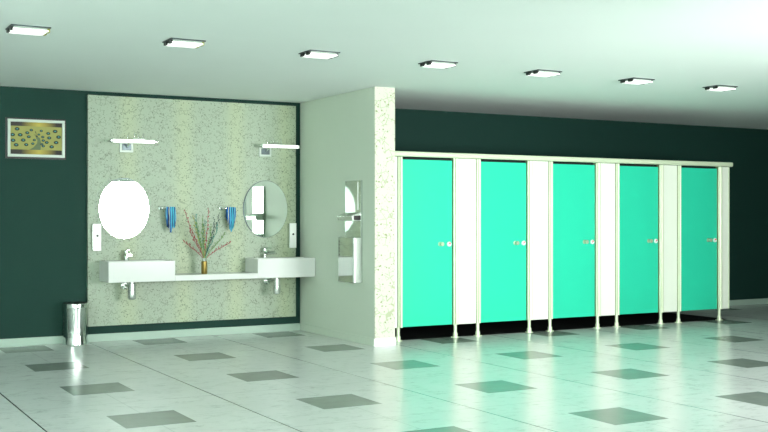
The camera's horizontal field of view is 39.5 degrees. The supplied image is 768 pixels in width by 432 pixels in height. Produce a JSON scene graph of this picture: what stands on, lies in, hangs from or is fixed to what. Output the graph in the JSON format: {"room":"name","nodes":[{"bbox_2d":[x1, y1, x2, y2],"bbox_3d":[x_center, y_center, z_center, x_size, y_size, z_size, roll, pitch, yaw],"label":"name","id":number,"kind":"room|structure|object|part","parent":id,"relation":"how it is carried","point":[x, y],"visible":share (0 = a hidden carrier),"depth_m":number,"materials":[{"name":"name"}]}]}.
{"room":"public restroom","nodes":[
{"label":"public restroom","id":0,"kind":"room"},
{"bbox_2d":[300,87,373,345],"bbox_3d":[-0.449,0.000,11.979,0.254,2.700,1.840,0,0,-29],"label":"wall","id":1,"kind":"structure","parent":0,"point":[337,131],"depth_m":11.93,"materials":[{"name":"green paint"}]},
{"bbox_2d":[337,180,361,282],"bbox_3d":[-0.368,0.160,11.472,0.124,1.090,0.375,0,0,-29],"label":"dispenser","id":2,"kind":"object","parent":1,"relation":"attached to","point":[349,246],"visible":1,"depth_m":11.42,"materials":[{"name":"metal"}]},
{"bbox_3d":[-0.326,0.159,11.501,0.022,1.087,0.365,0,0,-29],"label":"plate","id":3,"kind":"part","parent":2,"relation":"part of","materials":[{"name":"metal"}]},
{"bbox_2d":[374,87,394,338],"bbox_3d":[0.008,0.000,11.176,0.240,2.700,0.012,0,0,-29],"label":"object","id":4,"kind":"structure","parent":1,"relation":"attached to","point":[384,97],"depth_m":11.17,"materials":[{"name":"beige stone"}]},
{"bbox_2d":[374,337,395,346],"bbox_3d":[0.010,1.309,11.163,0.260,0.082,0.014,0,0,-29],"label":"baseboard","id":5,"kind":"structure","parent":1,"relation":"attached to","point":[379,341],"depth_m":11.15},
{"bbox_2d":[0,0,767,129],"bbox_3d":[3.489,-1.400,6.985,18.100,0.100,14.800,0,0,-29],"label":"ceiling","id":6,"kind":"structure","parent":0,"point":[251,48],"depth_m":8.70,"materials":[{"name":"paint"}]},
{"bbox_2d":[5,24,50,35],"bbox_3d":[-2.547,-1.333,7.660,0.276,0.034,0.224,0,0,-29],"label":"recessed light","id":7,"kind":"object","parent":6,"relation":"in","point":[12,28],"visible":1,"depth_m":7.61,"materials":[{"name":"metal"}]},
{"bbox_3d":[-2.547,-1.345,7.660,0.276,0.009,0.224,0,0,-29],"label":"mounting plate","id":8,"kind":"part","parent":7,"relation":"part of","materials":[{"name":"metal"}]},
{"bbox_2d":[9,27,47,35],"bbox_3d":[-2.547,-1.323,7.660,0.242,0.010,0.200,0,0,-29],"label":"diffuser","id":9,"kind":"object","parent":7,"relation":"attached to","point":[41,31],"depth_m":7.62,"materials":[{"name":"white plastic"}]},
{"bbox_2d":[162,38,205,47],"bbox_3d":[-1.540,-1.333,8.238,0.276,0.034,0.224,0,0,-29],"label":"recessed light","id":10,"kind":"object","parent":6,"relation":"in","point":[175,42],"visible":1,"depth_m":8.19,"materials":[{"name":"metal"}]},
{"bbox_3d":[-1.540,-1.345,8.238,0.276,0.009,0.224,0,0,-29],"label":"mounting plate","id":11,"kind":"part","parent":10,"relation":"part of","materials":[{"name":"metal"}]},
{"bbox_2d":[166,41,202,47],"bbox_3d":[-1.540,-1.323,8.238,0.242,0.010,0.200,0,0,-29],"label":"diffuser","id":12,"kind":"object","parent":10,"relation":"attached to","point":[188,44],"depth_m":8.20,"materials":[{"name":"white plastic"}]},
{"bbox_2d":[298,50,339,58],"bbox_3d":[-0.533,-1.333,8.816,0.276,0.034,0.224,0,0,-29],"label":"recessed light","id":13,"kind":"object","parent":6,"relation":"in","point":[320,54],"visible":1,"depth_m":8.76,"materials":[{"name":"metal"}]},
{"bbox_3d":[-0.533,-1.345,8.816,0.276,0.009,0.224,0,0,-29],"label":"mounting plate","id":14,"kind":"part","parent":13,"relation":"part of","materials":[{"name":"metal"}]},
{"bbox_2d":[304,53,337,58],"bbox_3d":[-0.533,-1.323,8.816,0.242,0.010,0.200,0,0,-29],"label":"diffuser","id":15,"kind":"object","parent":13,"relation":"attached to","point":[309,55],"depth_m":8.78,"materials":[{"name":"white plastic"}]},
{"bbox_2d":[418,60,457,68],"bbox_3d":[0.474,-1.333,9.393,0.276,0.034,0.224,0,0,-29],"label":"recessed light","id":16,"kind":"object","parent":6,"relation":"in","point":[431,63],"visible":1,"depth_m":9.34,"materials":[{"name":"metal"}]},
{"bbox_3d":[0.474,-1.345,9.393,0.276,0.009,0.224,0,0,-29],"label":"mounting plate","id":17,"kind":"part","parent":16,"relation":"part of","materials":[{"name":"metal"}]},
{"bbox_2d":[423,63,455,68],"bbox_3d":[0.474,-1.323,9.393,0.242,0.010,0.200,0,0,-29],"label":"diffuser","id":18,"kind":"object","parent":16,"relation":"attached to","point":[432,65],"depth_m":9.35,"materials":[{"name":"white plastic"}]},
{"bbox_2d":[524,69,561,76],"bbox_3d":[1.481,-1.333,9.971,0.276,0.034,0.224,0,0,-29],"label":"recessed light","id":19,"kind":"object","parent":6,"relation":"in","point":[539,72],"visible":1,"depth_m":9.92,"materials":[{"name":"metal"}]},
{"bbox_3d":[1.481,-1.345,9.971,0.276,0.009,0.224,0,0,-29],"label":"mounting plate","id":20,"kind":"part","parent":19,"relation":"part of","materials":[{"name":"metal"}]},
{"bbox_2d":[527,72,559,76],"bbox_3d":[1.481,-1.323,9.971,0.242,0.010,0.200,0,0,-29],"label":"diffuser","id":21,"kind":"object","parent":19,"relation":"attached to","point":[542,74],"depth_m":9.93,"materials":[{"name":"white plastic"}]},
{"bbox_2d":[618,77,654,84],"bbox_3d":[2.488,-1.333,10.549,0.276,0.034,0.224,0,0,-29],"label":"recessed light","id":22,"kind":"object","parent":6,"relation":"in","point":[633,80],"visible":1,"depth_m":10.50,"materials":[{"name":"metal"}]},
{"bbox_3d":[2.488,-1.345,10.549,0.276,0.009,0.224,0,0,-29],"label":"mounting plate","id":23,"kind":"part","parent":22,"relation":"part of","materials":[{"name":"metal"}]},
{"bbox_2d":[625,80,651,84],"bbox_3d":[2.488,-1.323,10.549,0.242,0.010,0.200,0,0,-29],"label":"diffuser","id":24,"kind":"object","parent":22,"relation":"attached to","point":[637,82],"depth_m":10.52,"materials":[{"name":"white plastic"}]},
{"bbox_2d":[702,85,737,90],"bbox_3d":[3.495,-1.333,11.127,0.276,0.034,0.224,0,0,-29],"label":"recessed light","id":25,"kind":"object","parent":6,"relation":"in","point":[715,87],"visible":1,"depth_m":11.07,"materials":[{"name":"metal"}]},
{"bbox_3d":[3.495,-1.345,11.127,0.276,0.009,0.224,0,0,-29],"label":"mounting plate","id":26,"kind":"part","parent":25,"relation":"part of","materials":[{"name":"metal"}]},
{"bbox_2d":[710,87,734,90],"bbox_3d":[3.495,-1.323,11.127,0.242,0.010,0.200,0,0,-29],"label":"diffuser","id":27,"kind":"object","parent":25,"relation":"attached to","point":[711,88],"depth_m":11.09,"materials":[{"name":"white plastic"}]},
{"bbox_2d":[0,304,767,431],"bbox_3d":[3.489,1.400,6.985,18.100,0.100,14.800,0,0,-29],"label":"floor","id":28,"kind":"structure","parent":0,"point":[708,375],"depth_m":8.60,"materials":[{"name":"tile"}]},
{"bbox_2d":[62,302,88,345],"bbox_3d":[-3.251,1.126,11.275,0.272,0.444,0.272,0,0,-29],"label":"waste bin","id":29,"kind":"object","parent":28,"relation":"on","point":[75,314],"visible":1,"depth_m":11.17,"materials":[{"name":"silver metal"}]},
{"bbox_3d":[-3.251,0.933,11.275,0.250,0.058,0.250,0,0,-29],"label":"lid","id":30,"kind":"part","parent":29,"relation":"part of","materials":[{"name":"black plastic"}]},
{"bbox_2d":[395,157,475,341],"bbox_3d":[0.141,0.351,12.440,1.221,1.997,1.603,0,0,-29],"label":"stall","id":31,"kind":"object","parent":28,"relation":"on","point":[435,199],"visible":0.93,"depth_m":11.83,"materials":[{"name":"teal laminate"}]},
{"bbox_3d":[0.166,0.279,11.608,0.056,1.852,0.068,0,0,-29],"label":"post","id":32,"kind":"part","parent":31,"relation":"part of","materials":[{"name":"white metal"}]},
{"bbox_3d":[0.121,-0.635,12.477,1.215,0.014,1.518,0,0,-29],"label":"lid","id":33,"kind":"part","parent":31,"relation":"part of","materials":[{"name":"teal plastic"}]},
{"bbox_3d":[0.472,0.290,11.788,0.646,1.825,0.020,0,0,-29],"label":"door","id":34,"kind":"part","parent":31,"relation":"part of","materials":[{"name":"teal laminate"}]},
{"bbox_3d":[0.793,0.279,11.958,0.072,1.852,0.068,0,0,-29],"label":"post","id":35,"kind":"part","parent":31,"relation":"part of","materials":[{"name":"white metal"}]},
{"bbox_3d":[0.928,0.279,12.037,0.240,1.852,0.022,0,0,-29],"label":"filler panel","id":36,"kind":"part","parent":31,"relation":"part of","materials":[{"name":"white laminate"}]},
{"bbox_2d":[395,151,732,166],"bbox_3d":[2.266,-0.680,12.768,5.252,0.058,0.060,0,0,-29],"label":"rail","id":37,"kind":"object","parent":31,"relation":"on","point":[397,153],"visible":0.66,"depth_m":12.60,"materials":[{"name":"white metal"}]},
{"bbox_2d":[473,159,547,335],"bbox_3d":[1.113,0.351,12.982,1.043,1.997,1.603,0,0,-29],"label":"stall","id":38,"kind":"object","parent":28,"relation":"on","point":[512,196],"visible":0.99,"depth_m":12.33,"materials":[{"name":"green metal"}]},
{"bbox_3d":[1.060,0.279,12.107,0.056,1.852,0.068,0,0,-29],"label":"post","id":39,"kind":"part","parent":38,"relation":"part of","materials":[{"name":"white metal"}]},
{"bbox_3d":[1.099,-0.635,13.023,1.022,0.014,1.518,0,0,-29],"label":"lid","id":40,"kind":"part","parent":38,"relation":"part of","materials":[{"name":"teal plastic"}]},
{"bbox_3d":[1.366,0.290,12.287,0.646,1.825,0.020,0,0,-29],"label":"door","id":41,"kind":"part","parent":38,"relation":"part of","materials":[{"name":"teal laminate"}]},
{"bbox_3d":[1.687,0.279,12.457,0.072,1.852,0.068,0,0,-29],"label":"post","id":42,"kind":"part","parent":38,"relation":"part of","materials":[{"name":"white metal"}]},
{"bbox_3d":[1.822,0.279,12.535,0.240,1.852,0.022,0,0,-29],"label":"filler panel","id":43,"kind":"part","parent":38,"relation":"part of","materials":[{"name":"white plastic"}]},
{"bbox_2d":[546,161,614,331],"bbox_3d":[2.007,0.351,13.481,1.043,1.997,1.603,0,0,-29],"label":"stall","id":44,"kind":"object","parent":28,"relation":"on","point":[581,196],"visible":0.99,"depth_m":12.83,"materials":[{"name":"green metal"}]},
{"bbox_3d":[1.954,0.279,12.605,0.056,1.852,0.068,0,0,-29],"label":"post","id":45,"kind":"part","parent":44,"relation":"part of","materials":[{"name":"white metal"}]},
{"bbox_3d":[1.993,-0.635,13.521,1.022,0.014,1.518,0,0,-29],"label":"lid","id":46,"kind":"part","parent":44,"relation":"part of","materials":[{"name":"teal plastic"}]},
{"bbox_3d":[2.260,0.290,12.785,0.646,1.825,0.020,0,0,-29],"label":"door","id":47,"kind":"part","parent":44,"relation":"part of","materials":[{"name":"teal plastic"}]},
{"bbox_3d":[2.581,0.279,12.955,0.072,1.852,0.068,0,0,-29],"label":"post","id":48,"kind":"part","parent":44,"relation":"part of","materials":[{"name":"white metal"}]},
{"bbox_3d":[2.716,0.279,13.034,0.240,1.852,0.022,0,0,-29],"label":"filler panel","id":49,"kind":"part","parent":44,"relation":"part of","materials":[{"name":"white plastic"}]},
{"bbox_2d":[613,164,676,326],"bbox_3d":[2.900,0.351,13.979,1.043,1.997,1.603,0,0,-29],"label":"stall","id":50,"kind":"object","parent":28,"relation":"on","point":[645,195],"visible":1,"depth_m":13.33,"materials":[{"name":"green metal"}]},
{"bbox_3d":[2.848,0.279,13.104,0.056,1.852,0.068,0,0,-29],"label":"post","id":51,"kind":"part","parent":50,"relation":"part of","materials":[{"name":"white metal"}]},
{"bbox_3d":[2.886,-0.635,14.020,1.022,0.014,1.518,0,0,-29],"label":"lid","id":52,"kind":"part","parent":50,"relation":"part of","materials":[{"name":"teal plastic"}]},
{"bbox_3d":[3.154,0.290,13.284,0.646,1.825,0.020,0,0,-29],"label":"door","id":53,"kind":"part","parent":50,"relation":"part of","materials":[{"name":"teal plastic"}]},
{"bbox_3d":[3.475,0.279,13.454,0.072,1.852,0.068,0,0,-29],"label":"post","id":54,"kind":"part","parent":50,"relation":"part of","materials":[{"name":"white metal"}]},
{"bbox_3d":[3.609,0.279,13.533,0.240,1.852,0.022,0,0,-29],"label":"filler panel","id":55,"kind":"part","parent":50,"relation":"part of","materials":[{"name":"white plastic"}]},
{"bbox_2d":[674,165,728,322],"bbox_3d":[3.751,0.351,14.454,0.945,1.997,1.603,0,0,-29],"label":"stall","id":56,"kind":"object","parent":28,"relation":"on","point":[702,192],"visible":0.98,"depth_m":13.81,"materials":[{"name":"green metal"}]},
{"bbox_3d":[3.741,0.279,13.603,0.056,1.852,0.068,0,0,-29],"label":"post","id":57,"kind":"part","parent":56,"relation":"part of","materials":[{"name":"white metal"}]},
{"bbox_3d":[3.730,-0.635,14.491,0.906,0.014,1.518,0,0,-29],"label":"lid","id":58,"kind":"part","parent":56,"relation":"part of","materials":[{"name":"teal plastic"}]},
{"bbox_3d":[4.048,0.290,13.783,0.646,1.825,0.020,0,0,-29],"label":"door","id":59,"kind":"part","parent":56,"relation":"part of","materials":[{"name":"teal plastic"}]},
{"bbox_3d":[4.368,0.279,13.953,0.072,1.852,0.068,0,0,-29],"label":"post","id":60,"kind":"part","parent":56,"relation":"part of","materials":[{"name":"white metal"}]},
{"bbox_3d":[4.460,0.279,14.007,0.142,1.852,0.022,0,0,-29],"label":"filler panel","id":61,"kind":"part","parent":56,"relation":"part of","materials":[{"name":"white plastic"}]},
{"bbox_2d":[0,86,767,338],"bbox_3d":[-0.068,0.000,13.360,18.100,2.700,0.200,0,0,-29],"label":"wall","id":62,"kind":"structure","parent":0,"point":[43,202],"depth_m":12.53,"materials":[{"name":"green paint"}]},
{"bbox_2d":[5,117,65,159],"bbox_3d":[-3.650,-0.817,11.230,0.614,0.425,0.030,0,0,-29],"label":"framed picture","id":63,"kind":"object","parent":62,"relation":"attached to","point":[25,138],"visible":1,"depth_m":11.22,"materials":[{"name":"silver metal"}]},
{"bbox_2d":[0,323,299,346],"bbox_3d":[-4.455,1.309,10.787,7.930,0.082,0.018,0,0,-29],"label":"baseboard","id":64,"kind":"structure","parent":62,"relation":"attached to","point":[295,326],"depth_m":11.86,"materials":[{"name":"paint"}]},
{"bbox_2d":[87,95,295,326],"bbox_3d":[-2.117,-0.062,12.073,2.437,2.485,0.050,0,0,-29],"label":"wall panel","id":65,"kind":"object","parent":62,"relation":"attached to","point":[205,156],"visible":0.88,"depth_m":12.01,"materials":[{"name":"beige stone"}]},
{"bbox_2d":[92,224,100,250],"bbox_3d":[-3.079,0.223,11.466,0.092,0.290,0.074,0,0,-29],"label":"soap dispenser","id":66,"kind":"object","parent":65,"relation":"attached to","point":[96,228],"visible":1,"depth_m":11.44,"materials":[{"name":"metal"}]},
{"bbox_2d":[98,178,148,238],"bbox_3d":[-2.828,-0.087,11.636,0.554,0.664,0.022,0,0,-29],"label":"oval mirror","id":67,"kind":"object","parent":65,"relation":"attached to","point":[123,205],"visible":1,"depth_m":11.62,"materials":[{"name":"silver metal"}]},
{"bbox_2d":[109,133,157,152],"bbox_3d":[-2.730,-0.799,11.611,0.525,0.202,0.160,0,0,-29],"label":"wall lamp","id":68,"kind":"object","parent":65,"relation":"attached to","point":[125,145],"visible":1,"depth_m":11.61,"materials":[{"name":"silver metal"}]},
{"bbox_3d":[-2.805,-0.750,11.649,0.150,0.104,0.020,0,0,-29],"label":"wall plate","id":69,"kind":"part","parent":68,"relation":"part of","materials":[{"name":"silver metal"}]},
{"bbox_2d":[99,259,174,299],"bbox_3d":[-2.658,0.683,11.526,0.720,0.414,0.380,0,0,-29],"label":"basin","id":70,"kind":"object","parent":65,"relation":"attached to","point":[123,272],"visible":1,"depth_m":11.38,"materials":[{"name":"white ceramic"}]},
{"bbox_2d":[123,250,131,260],"bbox_3d":[-2.773,0.417,11.562,0.060,0.117,0.145,0,0,-29],"label":"tap","id":71,"kind":"object","parent":70,"relation":"on","point":[126,254],"visible":1,"depth_m":11.57,"materials":[{"name":"silver metal"}]},
{"bbox_3d":[-2.770,0.415,11.557,0.060,0.031,0.135,0,0,-29],"label":"spout","id":72,"kind":"part","parent":71,"relation":"part of","materials":[{"name":"silver metal"}]},
{"bbox_3d":[-2.658,0.586,11.526,0.720,0.219,0.380,0,0,-29],"label":"bowl","id":73,"kind":"part","parent":70,"relation":"part of","materials":[{"name":"white ceramic"}]},
{"bbox_2d":[175,272,257,280],"bbox_3d":[-1.925,0.665,11.934,0.955,0.060,0.380,0,0,-29],"label":"shelf","id":74,"kind":"object","parent":65,"relation":"attached to","point":[214,275],"visible":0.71,"depth_m":11.79,"materials":[{"name":"white ceramic"}]},
{"bbox_2d":[201,258,206,273],"bbox_3d":[-1.992,0.547,11.863,0.068,0.175,0.068,0,0,-29],"label":"vase","id":75,"kind":"object","parent":74,"relation":"on","point":[203,262],"visible":1,"depth_m":11.83,"materials":[{"name":"gold metal"}]},
{"bbox_2d":[184,210,202,255],"bbox_3d":[-2.091,0.215,11.803,0.238,0.582,0.025,0,0,-29],"label":"twig","id":76,"kind":"object","parent":75,"relation":"in","point":[184,210],"visible":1,"depth_m":11.79,"materials":[{"name":"red plant"}]},
{"bbox_2d":[192,216,203,257],"bbox_3d":[-2.048,0.247,11.804,0.169,0.517,0.030,0,0,-44],"label":"twig","id":77,"kind":"object","parent":75,"relation":"in","point":[192,216],"visible":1,"depth_m":11.79,"materials":[{"name":"red plant"}]},
{"bbox_2d":[196,221,203,256],"bbox_3d":[-2.026,0.279,11.805,0.032,0.452,0.140,0,0,35],"label":"twig","id":78,"kind":"object","parent":75,"relation":"in","point":[196,221],"visible":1,"depth_m":11.80,"materials":[{"name":"plant"}]},
{"bbox_2d":[201,216,204,254],"bbox_3d":[-2.003,0.250,11.824,0.039,0.511,0.085,0,0,3],"label":"twig","id":79,"kind":"object","parent":75,"relation":"in","point":[202,216],"visible":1,"depth_m":11.82,"materials":[{"name":"green plant"}]},
{"bbox_2d":[204,208,209,257],"bbox_3d":[-1.963,0.206,11.868,0.066,0.598,0.027,0,0,-20],"label":"twig","id":80,"kind":"object","parent":75,"relation":"in","point":[208,208],"visible":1,"depth_m":11.87,"materials":[{"name":"plant"}]},
{"bbox_2d":[205,217,214,255],"bbox_3d":[-1.938,0.256,11.891,0.131,0.499,0.025,0,0,-29],"label":"twig","id":81,"kind":"object","parent":75,"relation":"in","point":[213,217],"visible":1,"depth_m":11.90,"materials":[{"name":"green plant"}]},
{"bbox_2d":[205,224,217,257],"bbox_3d":[-1.922,0.285,11.896,0.163,0.441,0.025,0,0,-29],"label":"twig","id":82,"kind":"object","parent":75,"relation":"in","point":[217,224],"visible":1,"depth_m":11.90,"materials":[{"name":"green plant"}]},
{"bbox_2d":[206,232,224,256],"bbox_3d":[-1.883,0.339,11.895,0.236,0.334,0.032,0,0,-16],"label":"twig","id":83,"kind":"object","parent":75,"relation":"in","point":[224,232],"visible":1,"depth_m":11.90,"materials":[{"name":"green plant"}]},
{"bbox_2d":[207,241,230,256],"bbox_3d":[-1.854,0.389,11.912,0.301,0.235,0.030,0,0,-18],"label":"twig","id":84,"kind":"object","parent":75,"relation":"in","point":[230,241],"visible":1,"depth_m":11.92,"materials":[{"name":"brown plant"}]},
{"bbox_2d":[243,180,286,237],"bbox_3d":[-1.378,-0.087,12.445,0.554,0.664,0.022,0,0,-29],"label":"oval mirror","id":85,"kind":"object","parent":65,"relation":"attached to","point":[265,203],"visible":1,"depth_m":12.43,"materials":[{"name":"silver metal"}]},
{"bbox_2d":[245,257,314,293],"bbox_3d":[-1.196,0.683,12.341,0.713,0.414,0.380,0,0,-29],"label":"basin","id":86,"kind":"object","parent":65,"relation":"attached to","point":[267,268],"visible":0.97,"depth_m":12.20,"materials":[{"name":"white ceramic"}]},
{"bbox_2d":[262,247,274,257],"bbox_3d":[-1.343,0.417,12.408,0.145,0.117,0.060,0,0,-29],"label":"tap","id":87,"kind":"object","parent":86,"relation":"on","point":[264,252],"visible":1,"depth_m":12.38,"materials":[{"name":"silver metal"}]},
{"bbox_3d":[-1.339,0.415,12.410,0.135,0.031,0.060,0,0,-29],"label":"spout","id":88,"kind":"part","parent":87,"relation":"part of","materials":[{"name":"silver metal"}]},
{"bbox_3d":[-1.196,0.586,12.341,0.713,0.219,0.380,0,0,-29],"label":"bowl","id":89,"kind":"part","parent":86,"relation":"part of","materials":[{"name":"white ceramic"}]},
{"bbox_2d":[259,139,300,156],"bbox_3d":[-1.228,-0.799,12.449,0.517,0.202,0.160,0,0,-29],"label":"wall lamp","id":90,"kind":"object","parent":65,"relation":"attached to","point":[264,149],"visible":1,"depth_m":12.40,"materials":[{"name":"silver metal"}]},
{"bbox_3d":[-1.383,-0.750,12.443,0.150,0.104,0.020,0,0,-29],"label":"wall plate","id":91,"kind":"part","parent":90,"relation":"part of","materials":[{"name":"silver metal"}]},
{"bbox_2d":[287,223,295,247],"bbox_3d":[-1.080,0.223,12.581,0.090,0.290,0.074,0,0,-29],"label":"soap dispenser","id":92,"kind":"object","parent":65,"relation":"attached to","point":[291,227],"visible":1,"depth_m":12.56,"materials":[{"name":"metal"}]},
{"bbox_3d":[-2.396,-0.093,11.826,0.170,0.040,0.111,0,0,-29],"label":"towel rail","id":93,"kind":"object","parent":65,"relation":"attached to","visible":0},
{"bbox_2d":[165,207,175,232],"bbox_3d":[-2.352,0.036,11.799,0.115,0.286,0.052,0,0,-29],"label":"hand towel","id":94,"kind":"object","parent":93,"relation":"hanging from","point":[170,212],"visible":1,"depth_m":11.78,"materials":[{"name":"blue fabric"}]},
{"bbox_3d":[-1.779,-0.093,12.170,0.168,0.040,0.111,0,0,-29],"label":"towel rail","id":95,"kind":"object","parent":65,"relation":"attached to","visible":0},
{"bbox_2d":[226,207,235,231],"bbox_3d":[-1.739,0.034,12.141,0.110,0.282,0.056,0,0,-29],"label":"hand towel","id":96,"kind":"object","parent":95,"relation":"hanging from","point":[230,211],"visible":1,"depth_m":12.13,"materials":[{"name":"blue fabric"}]},
{"bbox_2d":[395,312,722,339],"bbox_3d":[1.864,1.353,13.462,5.226,0.013,1.505,0,0,-29],"label":"trim","id":97,"kind":"structure","parent":62,"relation":"attached to","point":[502,327],"depth_m":13.22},
{"bbox_3d":[10.359,0.000,13.452,0.200,2.700,10.200,0,0,-29],"label":"wall","id":98,"kind":"structure","parent":0,"visible":0},
{"bbox_2d":[729,298,767,305],"bbox_3d":[5.858,1.309,16.541,4.650,0.082,0.018,0,0,-29],"label":"baseboard","id":99,"kind":"structure","parent":98,"relation":"attached to","point":[764,300],"depth_m":16.38,"materials":[{"name":"paint"}]}
]}

